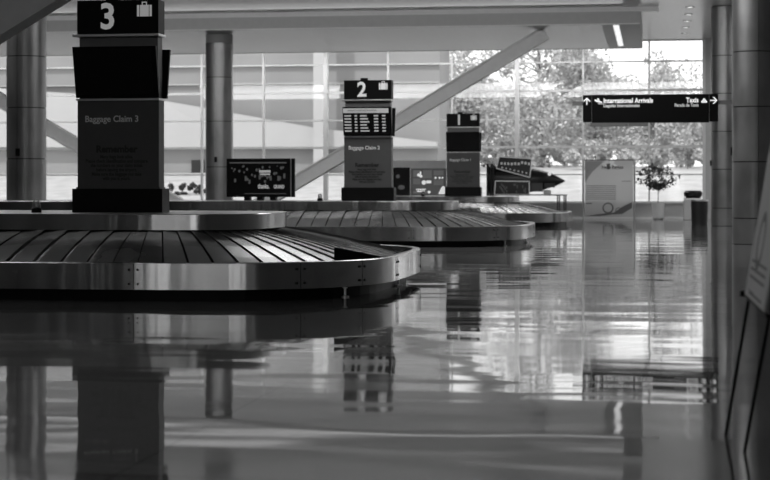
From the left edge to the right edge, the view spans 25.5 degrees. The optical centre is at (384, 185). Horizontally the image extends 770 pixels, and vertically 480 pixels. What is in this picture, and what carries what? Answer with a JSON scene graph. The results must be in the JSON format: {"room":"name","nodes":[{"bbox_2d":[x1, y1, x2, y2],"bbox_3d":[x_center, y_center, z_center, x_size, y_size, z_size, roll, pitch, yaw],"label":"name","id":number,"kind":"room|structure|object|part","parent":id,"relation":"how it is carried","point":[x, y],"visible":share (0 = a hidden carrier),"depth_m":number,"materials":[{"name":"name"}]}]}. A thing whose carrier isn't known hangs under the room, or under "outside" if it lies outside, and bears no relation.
{"room":"airport terminal","nodes":[
{"label":"airport terminal","id":0,"kind":"room"},
{"bbox_2d":[0,11,642,56],"bbox_3d":[-11.572,-5.375,62.520,41.580,0.410,10.200,0,0,9],"label":"soffit","id":1,"kind":"structure","parent":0,"point":[564,30],"depth_m":57.59,"materials":[{"name":"metal"}]},
{"bbox_2d":[612,24,623,45],"bbox_3d":[8.087,-5.191,58.859,0.240,0.022,8.400,0,0,9],"label":"ceiling light","id":2,"kind":"object","parent":1,"relation":"attached to","point":[616,27],"visible":1,"depth_m":58.13,"materials":[{"name":"white plastic"}]},
{"bbox_2d":[613,25,619,30],"bbox_3d":[7.598,-5.184,55.773,0.180,0.008,1.950,0,0,9],"label":"diffuser","id":3,"kind":"object","parent":2,"relation":"attached to","point":[615,27],"depth_m":55.65,"materials":[{"name":"white plastic"}]},
{"bbox_2d":[0,218,769,479],"bbox_3d":[-9.502,1.450,29.500,56.000,0.300,83.300,0,0,9],"label":"floor","id":4,"kind":"structure","parent":0,"point":[586,348],"depth_m":11.85,"materials":[{"name":"tile"}]},
{"bbox_2d":[6,17,45,199],"bbox_3d":[-8.618,-2.270,40.835,0.940,7.140,0.972,0,0,9],"label":"column","id":5,"kind":"structure","parent":4,"relation":"on","point":[26,50],"depth_m":40.45,"materials":[{"name":"grey metal"}]},
{"bbox_2d":[0,0,70,43],"bbox_3d":[-5.328,-2.125,22.612,11.270,6.818,0.400,0,0,9],"label":"diagonal brace","id":6,"kind":"object","parent":4,"relation":"on","point":[16,16],"visible":1,"depth_m":22.41,"materials":[{"name":"metal"}]},
{"bbox_2d":[0,92,184,199],"bbox_3d":[-11.705,-2.015,59.058,11.027,6.530,0.400,0,0,9],"label":"diagonal brace","id":7,"kind":"object","parent":4,"relation":"on","point":[55,132],"visible":0.3,"depth_m":58.83,"materials":[{"name":"metal"}]},
{"bbox_2d":[0,210,420,300],"bbox_3d":[-4.556,0.824,22.789,9.870,0.953,6.808,0,0,9],"label":"carousel","id":8,"kind":"object","parent":4,"relation":"on","point":[173,255],"visible":1,"depth_m":19.91,"materials":[{"name":"metal"}]},
{"bbox_2d":[31,199,41,212],"bbox_3d":[-4.548,0.261,22.185,0.130,0.172,0.130,0,0,9],"label":"beacon","id":9,"kind":"object","parent":8,"relation":"on","point":[33,210],"visible":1,"depth_m":22.16,"materials":[{"name":"black plastic"}]},
{"bbox_2d":[72,0,170,212],"bbox_3d":[-3.494,-1.077,22.494,1.230,2.847,0.678,0,0,9],"label":"sign","id":10,"kind":"object","parent":8,"relation":"on","point":[122,68],"visible":1,"depth_m":22.35,"materials":[{"name":"black laminate"}]},
{"bbox_2d":[72,46,159,97],"bbox_3d":[-3.522,-1.490,22.255,1.130,0.660,0.198,0,0,9],"label":"monitor","id":11,"kind":"object","parent":10,"relation":"on","point":[99,71],"depth_m":22.23,"materials":[{"name":"black plastic"}]},
{"bbox_2d":[72,33,165,38],"bbox_3d":[-3.517,-1.982,22.497,1.175,0.035,0.340,0,0,9],"label":"shelf","id":12,"kind":"object","parent":10,"relation":"attached to","point":[79,35],"depth_m":22.36,"materials":[{"name":"silver metal"}]},
{"bbox_3d":[-3.494,-0.540,22.494,1.140,1.170,0.264,0,0,9],"label":"info panel","id":13,"kind":"part","parent":10,"relation":"part of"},
{"bbox_3d":[-3.494,-1.552,22.494,1.070,0.855,0.200,0,0,9],"label":"post","id":14,"kind":"part","parent":10,"relation":"part of","materials":[{"name":"black metal"}]},
{"bbox_2d":[162,50,170,98],"bbox_3d":[-3.457,-1.490,22.731,1.170,0.660,0.198,0,0,9],"label":"monitor","id":15,"kind":"object","parent":10,"relation":"on","point":[166,54],"depth_m":22.63,"materials":[{"name":"black plastic"}]},
{"bbox_3d":[-4.555,1.232,22.793,9.630,0.135,6.560,0,0,9],"label":"kick plate","id":16,"kind":"part","parent":8,"relation":"part of","materials":[{"name":"metal"}]},
{"bbox_2d":[206,34,232,199],"bbox_3d":[-5.663,-1.933,58.086,0.939,6.466,0.969,0,0,9],"label":"column","id":17,"kind":"structure","parent":4,"relation":"on","point":[219,47],"depth_m":57.68,"materials":[{"name":"grey metal"}]},
{"bbox_2d":[0,200,534,246],"bbox_3d":[-4.883,0.821,40.260,16.758,0.958,6.800,0,0,9],"label":"carousel","id":18,"kind":"object","parent":4,"relation":"on","point":[416,223],"visible":0.57,"depth_m":37.35,"materials":[{"name":"metal"}]},
{"bbox_2d":[227,158,294,199],"bbox_3d":[-3.005,-0.159,41.116,1.683,1.012,0.200,0,0,9],"label":"advertising board","id":19,"kind":"object","parent":18,"relation":"on","point":[273,178],"visible":1,"depth_m":41.07,"materials":[{"name":"black plastic"}]},
{"bbox_2d":[317,194,322,200],"bbox_3d":[-1.503,0.261,39.319,0.130,0.172,0.130,0,0,9],"label":"beacon","id":20,"kind":"object","parent":18,"relation":"on","point":[319,198],"visible":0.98,"depth_m":39.30,"materials":[{"name":"black plastic"}]},
{"bbox_2d":[341,78,395,200],"bbox_3d":[-0.379,-1.077,39.414,1.230,2.847,0.679,0,0,9],"label":"sign","id":21,"kind":"object","parent":18,"relation":"on","point":[369,115],"visible":1,"depth_m":39.26,"materials":[{"name":"grey metal"}]},
{"bbox_2d":[341,99,393,101],"bbox_3d":[-0.401,-1.982,39.418,1.175,0.035,0.340,0,0,9],"label":"shelf","id":22,"kind":"object","parent":21,"relation":"attached to","point":[345,100],"depth_m":39.28,"materials":[{"name":"silver metal"}]},
{"bbox_2d":[343,107,391,135],"bbox_3d":[-0.407,-1.490,39.176,1.130,0.660,0.198,0,0,9],"label":"monitor","id":23,"kind":"object","parent":21,"relation":"on","point":[357,121],"depth_m":39.14,"materials":[{"name":"black plastic"}]},
{"bbox_3d":[-0.379,-1.552,39.414,1.070,0.855,0.200,0,0,9],"label":"post","id":24,"kind":"part","parent":21,"relation":"part of","materials":[{"name":"grey metal"}]},
{"bbox_3d":[-0.379,-0.540,39.414,1.140,1.170,0.264,0,0,9],"label":"info panel","id":25,"kind":"part","parent":21,"relation":"part of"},
{"bbox_2d":[392,108,395,135],"bbox_3d":[-0.341,-1.490,39.651,1.170,0.660,0.198,0,0,9],"label":"monitor","id":26,"kind":"object","parent":21,"relation":"on","point":[393,109],"depth_m":39.55,"materials":[{"name":"black plastic"}]},
{"bbox_3d":[-4.887,1.232,40.260,16.510,0.135,6.560,0,0,9],"label":"kick plate","id":27,"kind":"part","parent":18,"relation":"part of","materials":[{"name":"black metal"}]},
{"bbox_2d":[253,29,548,199],"bbox_3d":[0.172,-2.015,57.177,10.683,6.527,0.400,0,0,9],"label":"diagonal brace","id":28,"kind":"object","parent":4,"relation":"on","point":[537,37],"visible":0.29,"depth_m":56.74,"materials":[{"name":"metal"}]},
{"bbox_2d":[393,160,445,195],"bbox_3d":[1.226,0.184,62.199,2.110,2.232,0.550,0,0,9],"label":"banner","id":29,"kind":"object","parent":4,"relation":"on","point":[422,163],"visible":0.07,"depth_m":62.18,"materials":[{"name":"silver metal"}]},
{"bbox_2d":[396,196,571,226],"bbox_3d":[1.565,0.824,57.665,9.450,0.953,6.800,0,0,9],"label":"carousel","id":30,"kind":"object","parent":4,"relation":"on","point":[506,207],"visible":0.46,"depth_m":55.25,"materials":[{"name":"metal"}]},
{"bbox_2d":[393,168,409,194],"bbox_3d":[0.573,-0.155,58.737,0.568,0.964,0.132,0,0,9],"label":"advertising board","id":31,"kind":"object","parent":30,"relation":"on","point":[401,176],"visible":0.96,"depth_m":58.67,"materials":[{"name":"black laminate"}]},
{"bbox_2d":[411,168,445,195],"bbox_3d":[1.507,-0.128,58.560,1.214,0.950,0.250,0,0,9],"label":"advertising board","id":32,"kind":"object","parent":30,"relation":"on","point":[432,181],"visible":0.98,"depth_m":58.47,"materials":[{"name":"silver metal"}]},
{"bbox_2d":[445,112,481,195],"bbox_3d":[2.652,-1.077,57.513,1.230,2.847,0.678,0,0,9],"label":"sign","id":33,"kind":"object","parent":30,"relation":"on","point":[463,136],"visible":0.99,"depth_m":57.36,"materials":[{"name":"black metal"}]},
{"bbox_2d":[445,127,480,127],"bbox_3d":[2.630,-1.982,57.517,1.175,0.035,0.340,0,0,9],"label":"shelf","id":34,"kind":"object","parent":33,"relation":"attached to","point":[445,127],"depth_m":57.35,"materials":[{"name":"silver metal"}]},
{"bbox_3d":[2.652,-1.552,57.513,1.070,0.855,0.200,0,0,9],"label":"post","id":35,"kind":"part","parent":33,"relation":"part of","materials":[{"name":"grey metal"}]},
{"bbox_2d":[446,132,479,151],"bbox_3d":[2.624,-1.490,57.275,1.130,0.660,0.198,0,0,9],"label":"monitor","id":36,"kind":"object","parent":33,"relation":"on","point":[455,141],"depth_m":57.24,"materials":[{"name":"black plastic"}]},
{"bbox_3d":[2.652,-0.540,57.513,1.140,1.170,0.264,0,0,9],"label":"info panel","id":37,"kind":"part","parent":33,"relation":"part of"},
{"bbox_3d":[1.565,1.232,57.665,9.210,0.135,6.560,0,0,9],"label":"kick plate","id":38,"kind":"part","parent":30,"relation":"part of","materials":[{"name":"black metal"}]},
{"bbox_2d":[486,156,566,210],"bbox_3d":[5.262,0.102,62.952,2.905,2.396,1.400,0,0,9],"label":"aircraft exhibit","id":39,"kind":"object","parent":4,"relation":"on","point":[515,176],"visible":0.94,"depth_m":62.47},
{"bbox_3d":[4.662,0.065,62.450,1.280,0.501,0.060,0,0,9],"label":"picture panel","id":40,"kind":"part","parent":39,"relation":"part of","materials":[{"name":"black"}]},
{"bbox_2d":[499,183,525,193],"bbox_3d":[4.686,0.094,62.408,0.981,0.373,0.015,0,0,9],"label":"picture","id":41,"kind":"object","parent":39,"relation":"attached to","point":[504,188],"depth_m":62.41},
{"bbox_3d":[4.744,-0.696,62.437,1.298,0.762,0.060,0,0,9],"label":"picture panel","id":42,"kind":"part","parent":39,"relation":"part of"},
{"bbox_2d":[500,161,529,173],"bbox_3d":[4.779,-0.677,62.393,1.083,0.458,0.015,0,0,9],"label":"picture","id":43,"kind":"object","parent":39,"relation":"attached to","point":[515,167],"depth_m":62.40},
{"bbox_3d":[6.541,0.820,62.091,0.046,0.961,0.046,0,0,-13],"label":"stand leg","id":44,"kind":"part","parent":39,"relation":"part of","materials":[{"name":"grey metal"}]},
{"bbox_3d":[6.744,0.820,63.375,0.046,0.961,0.046,0,0,-13],"label":"stand leg","id":45,"kind":"part","parent":39,"relation":"part of","materials":[{"name":"grey metal"}]},
{"bbox_2d":[583,159,634,218],"bbox_3d":[8.832,0.117,67.044,2.064,2.366,0.069,0,0,9],"label":"banner stand","id":46,"kind":"object","parent":4,"relation":"on","point":[608,182],"visible":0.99,"depth_m":67.02,"materials":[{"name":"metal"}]},
{"bbox_3d":[7.846,0.117,67.200,0.069,2.366,0.069,0,0,9],"label":"post","id":47,"kind":"part","parent":46,"relation":"part of","materials":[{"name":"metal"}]},
{"bbox_3d":[8.832,-1.026,67.044,1.995,0.040,0.040,0,0,9],"label":"rail","id":48,"kind":"part","parent":46,"relation":"part of","materials":[{"name":"silver metal"}]},
{"bbox_3d":[8.832,1.245,67.044,1.995,0.050,0.040,0,0,9],"label":"rail","id":49,"kind":"part","parent":46,"relation":"part of","materials":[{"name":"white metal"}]},
{"bbox_3d":[9.817,0.117,66.888,0.069,2.366,0.069,0,0,9],"label":"post","id":50,"kind":"part","parent":46,"relation":"part of","materials":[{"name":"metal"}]},
{"bbox_2d":[635,163,680,218],"bbox_3d":[10.673,0.193,66.481,1.554,2.214,1.241,0,0,-29],"label":"potted tree","id":51,"kind":"object","parent":4,"relation":"on","point":[657,208],"visible":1,"depth_m":66.34,"materials":[{"name":"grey plant"}]},
{"bbox_3d":[10.671,0.975,66.449,0.540,0.650,0.540,0,0,9],"label":"pot","id":52,"kind":"part","parent":51,"relation":"part of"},
{"bbox_2d":[683,198,700,219],"bbox_3d":[11.777,0.875,65.160,0.660,0.851,0.600,0,0,9],"label":"waste bin","id":53,"kind":"object","parent":4,"relation":"on","point":[686,201],"visible":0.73,"depth_m":64.90,"materials":[{"name":"grey metal"}]},
{"bbox_2d":[684,190,701,197],"bbox_3d":[11.805,0.309,65.156,0.708,0.280,0.546,0,0,9],"label":"bag","id":54,"kind":"object","parent":53,"relation":"on","point":[692,193],"visible":1,"depth_m":64.94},
{"bbox_2d":[691,199,708,224],"bbox_3d":[10.664,0.879,57.642,0.600,0.842,0.600,0,0,9],"label":"waste bin","id":55,"kind":"object","parent":4,"relation":"on","point":[699,207],"visible":1,"depth_m":57.40,"materials":[{"name":"metal"}]},
{"bbox_2d":[710,6,732,225],"bbox_3d":[11.094,-2.270,55.447,0.972,7.140,0.940,0,0,9],"label":"column","id":56,"kind":"structure","parent":4,"relation":"on","point":[721,16],"depth_m":55.01,"materials":[{"name":"grey metal"}]},
{"bbox_2d":[724,291,769,452],"bbox_3d":[1.928,0.425,8.511,1.019,1.755,0.759,0,0,-40],"label":"easel","id":57,"kind":"object","parent":4,"relation":"on","point":[766,313],"visible":0.86,"depth_m":8.29,"materials":[{"name":"black metal"}]},
{"bbox_3d":[1.953,0.450,8.670,0.107,1.704,0.541,0,0,-31],"label":"leg","id":58,"kind":"part","parent":57,"relation":"part of","materials":[{"name":"black metal"}]},
{"bbox_2d":[740,291,769,318],"bbox_3d":[1.829,0.583,8.411,0.095,0.069,1.012,0,0,9],"label":"tray","id":59,"kind":"object","parent":57,"relation":"on","point":[742,293],"depth_m":8.60,"materials":[{"name":"black laminate"}]},
{"bbox_3d":[1.921,0.451,8.284,0.325,1.702,0.144,0,0,-17],"label":"leg","id":60,"kind":"part","parent":57,"relation":"part of","materials":[{"name":"black metal"}]},
{"bbox_2d":[745,148,769,311],"bbox_3d":[1.930,-0.042,8.401,0.216,1.257,0.974,0,0,7],"label":"poster board","id":61,"kind":"object","parent":57,"relation":"on","point":[758,280],"visible":1,"depth_m":8.49,"materials":[{"name":"paper"}]},
{"bbox_2d":[731,0,769,244],"bbox_3d":[8.258,-2.270,38.178,0.972,7.140,0.940,0,0,9],"label":"column","id":62,"kind":"structure","parent":4,"relation":"on","point":[750,147],"depth_m":37.76,"materials":[{"name":"grey metal"}]},
{"bbox_2d":[572,94,731,126],"bbox_3d":[6.098,-1.721,38.713,3.638,0.719,0.220,0,0,9],"label":"direction sign","id":63,"kind":"object","parent":62,"relation":"attached to","point":[601,110],"visible":1,"depth_m":38.63,"materials":[{"name":"black laminate"}]},
{"bbox_3d":[4.636,-1.771,38.954,0.196,0.619,0.160,0,0,9],"label":"arrow panel","id":64,"kind":"part","parent":63,"relation":"part of","materials":[{"name":"black laminate"}]},
{"bbox_3d":[7.446,-1.771,38.509,0.191,0.619,0.160,0,0,9],"label":"arrow panel","id":65,"kind":"part","parent":63,"relation":"part of","materials":[{"name":"black laminate"}]},
{"bbox_2d":[47,0,731,39],"bbox_3d":[-9.502,-6.050,29.500,56.000,0.400,83.300,0,0,9],"label":"ceiling","id":66,"kind":"structure","parent":0,"point":[671,12],"depth_m":55.40,"materials":[{"name":"white paint"}]},
{"bbox_2d":[46,6,658,37],"bbox_3d":[-11.125,-5.765,63.522,42.150,0.170,10.000,0,0,9],"label":"trim","id":67,"kind":"structure","parent":66,"relation":"attached to","point":[649,14],"depth_m":56.78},
{"bbox_2d":[449,50,530,161],"bbox_3d":[6.324,-6.205,129.342,9.035,10.651,9.325,0,0,-27],"label":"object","id":68,"kind":"object","parent":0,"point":[461,97],"visible":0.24,"depth_m":128.47,"materials":[{"name":"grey plant"}]},
{"bbox_2d":[528,39,711,218],"bbox_3d":[-3.022,-2.275,70.415,56.000,7.150,0.350,0,0,9],"label":"wall","id":69,"kind":"structure","parent":0,"point":[641,209],"depth_m":68.00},
{"bbox_2d":[0,67,77,175],"bbox_3d":[-14.231,-2.605,72.104,7.900,6.490,0.260,0,0,9],"label":"window","id":70,"kind":"structure","parent":69,"relation":"in","point":[46,67],"depth_m":71.99,"materials":[{"name":"white metal"}]},
{"bbox_2d":[164,53,322,199],"bbox_3d":[-6.428,-2.605,70.868,7.900,6.490,0.260,0,0,9],"label":"window","id":71,"kind":"structure","parent":69,"relation":"in","point":[263,93],"depth_m":70.69,"materials":[{"name":"white metal"}]},
{"bbox_2d":[323,51,514,199],"bbox_3d":[1.365,-2.605,69.634,7.880,6.490,0.260,0,0,9],"label":"window","id":72,"kind":"structure","parent":69,"relation":"in","point":[325,55],"depth_m":69.76,"materials":[{"name":"white metal"}]},
{"bbox_2d":[522,202,682,218],"bbox_3d":[-2.640,0.970,70.268,31.200,0.660,0.220,0,0,9],"label":"trim","id":73,"kind":"structure","parent":69,"relation":"attached to","point":[522,202],"depth_m":68.11,"materials":[{"name":"white metal"}]},
{"bbox_2d":[515,39,705,201],"bbox_3d":[9.032,-2.605,68.419,7.605,6.490,0.260,0,0,9],"label":"window","id":74,"kind":"structure","parent":69,"relation":"in","point":[703,89],"depth_m":68.30,"materials":[{"name":"white metal"}]},
{"label":"outside","id":75,"kind":"structure","parent":0,"visible":0},
{"bbox_2d":[0,165,701,200],"bbox_3d":[28.886,-0.534,182.377,240.000,3.769,230.700,0,0,9],"label":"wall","id":76,"kind":"structure","parent":75,"point":[57,187],"depth_m":91.61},
{"bbox_2d":[164,182,173,190],"bbox_3d":[-11.452,0.131,88.827,1.038,0.760,0.851,0,0,9],"label":"shrub","id":77,"kind":"object","parent":76,"relation":"on","point":[171,187],"visible":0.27,"depth_m":88.64,"materials":[{"name":"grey plant"}]},
{"bbox_2d":[174,182,187,194],"bbox_3d":[-10.636,0.217,88.721,0.775,0.803,0.830,0,0,9],"label":"shrub","id":78,"kind":"object","parent":76,"relation":"on","point":[182,186],"visible":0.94,"depth_m":88.60,"materials":[{"name":"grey plant"}]},
{"bbox_2d":[187,182,200,193],"bbox_3d":[-9.943,0.092,88.643,0.871,0.719,0.833,0,0,9],"label":"shrub","id":79,"kind":"object","parent":76,"relation":"on","point":[192,185],"visible":0.96,"depth_m":88.64,"materials":[{"name":"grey plant"}]},
{"bbox_2d":[0,51,448,173],"bbox_3d":[-14.043,-5.700,103.066,35.313,12.000,6.800,0,0,9],"label":"building","id":80,"kind":"structure","parent":76,"relation":"on","point":[404,77],"depth_m":99.98,"materials":[{"name":"concrete"}]},
{"bbox_2d":[480,140,505,166],"bbox_3d":[6.733,-1.984,112.741,2.581,2.200,3.188,0,0,25],"label":"bush","id":81,"kind":"object","parent":76,"relation":"on","point":[485,152],"visible":0.5,"depth_m":112.46,"materials":[{"name":"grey plant"}]},
{"bbox_2d":[449,78,550,154],"bbox_3d":[9.303,-4.935,138.323,9.567,8.059,10.745,0,0,-19],"label":"leafy tree","id":82,"kind":"object","parent":76,"relation":"on","point":[497,84],"visible":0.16,"depth_m":136.19,"materials":[{"name":"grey plant"}]},
{"bbox_2d":[494,135,538,157],"bbox_3d":[8.458,-2.090,108.660,3.188,2.492,2.581,0,0,40],"label":"bush","id":83,"kind":"object","parent":76,"relation":"on","point":[503,140],"visible":0.59,"depth_m":108.00,"materials":[{"name":"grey plant"}]},
{"bbox_2d":[472,49,621,165],"bbox_3d":[11.243,-6.470,117.140,10.136,11.577,9.820,0,0,9],"label":"leafy tree","id":84,"kind":"object","parent":76,"relation":"on","point":[572,72],"visible":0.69,"depth_m":115.66,"materials":[{"name":"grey plant"}]},
{"bbox_2d":[530,143,568,167],"bbox_3d":[10.747,-1.877,112.374,3.188,1.908,2.581,0,0,-34],"label":"bush","id":85,"kind":"object","parent":76,"relation":"on","point":[539,161],"visible":0.83,"depth_m":111.94,"materials":[{"name":"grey plant"}]},
{"bbox_2d":[536,92,613,164],"bbox_3d":[15.924,-5.065,149.825,10.745,8.059,9.567,0,0,-34],"label":"leafy tree","id":86,"kind":"object","parent":76,"relation":"on","point":[612,154],"visible":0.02,"depth_m":147.34,"materials":[{"name":"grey plant"}]},
{"bbox_2d":[561,137,600,169],"bbox_3d":[12.426,-1.984,107.830,2.581,2.200,3.188,0,0,-19],"label":"bush","id":87,"kind":"object","parent":76,"relation":"on","point":[574,155],"visible":0.85,"depth_m":107.23,"materials":[{"name":"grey plant"}]},
{"bbox_2d":[544,71,655,164],"bbox_3d":[16.200,-4.666,126.803,9.111,7.675,10.234,0,0,2],"label":"leafy tree","id":88,"kind":"object","parent":76,"relation":"on","point":[602,135],"visible":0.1,"depth_m":125.19,"materials":[{"name":"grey plant"}]},
{"bbox_2d":[594,135,639,167],"bbox_3d":[15.249,-2.090,111.284,3.188,2.492,2.581,0,0,-3],"label":"bush","id":89,"kind":"object","parent":76,"relation":"on","point":[603,153],"visible":0.77,"depth_m":111.12,"materials":[{"name":"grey plant"}]},
{"bbox_2d":[589,79,691,163],"bbox_3d":[19.885,-4.935,136.941,10.745,8.059,9.567,0,0,11],"label":"leafy tree","id":90,"kind":"object","parent":76,"relation":"on","point":[645,83],"visible":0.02,"depth_m":134.98,"materials":[{"name":"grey plant"}]},
{"bbox_2d":[634,141,675,166],"bbox_3d":[17.017,-1.877,107.103,2.581,1.908,3.188,0,0,12],"label":"bush","id":91,"kind":"object","parent":76,"relation":"on","point":[655,153],"visible":0.77,"depth_m":106.74,"materials":[{"name":"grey plant"}]},
{"bbox_2d":[616,49,701,167],"bbox_3d":[18.647,-5.027,116.546,7.537,8.522,7.139,0,0,42],"label":"leafy tree","id":92,"kind":"object","parent":76,"relation":"on","point":[665,133],"visible":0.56,"depth_m":115.33,"materials":[{"name":"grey plant"}]},
{"bbox_2d":[665,139,701,168],"bbox_3d":[19.872,-1.984,110.929,3.188,2.200,2.581,0,0,28],"label":"bush","id":93,"kind":"object","parent":76,"relation":"on","point":[689,155],"visible":0.55,"depth_m":110.80,"materials":[{"name":"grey plant"}]},
{"bbox_2d":[679,91,701,144],"bbox_3d":[24.683,-4.364,128.048,8.200,6.907,9.210,0,0,27],"label":"leafy tree","id":94,"kind":"object","parent":76,"relation":"on","point":[698,136],"visible":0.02,"depth_m":126.23,"materials":[{"name":"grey plant"}]}
]}

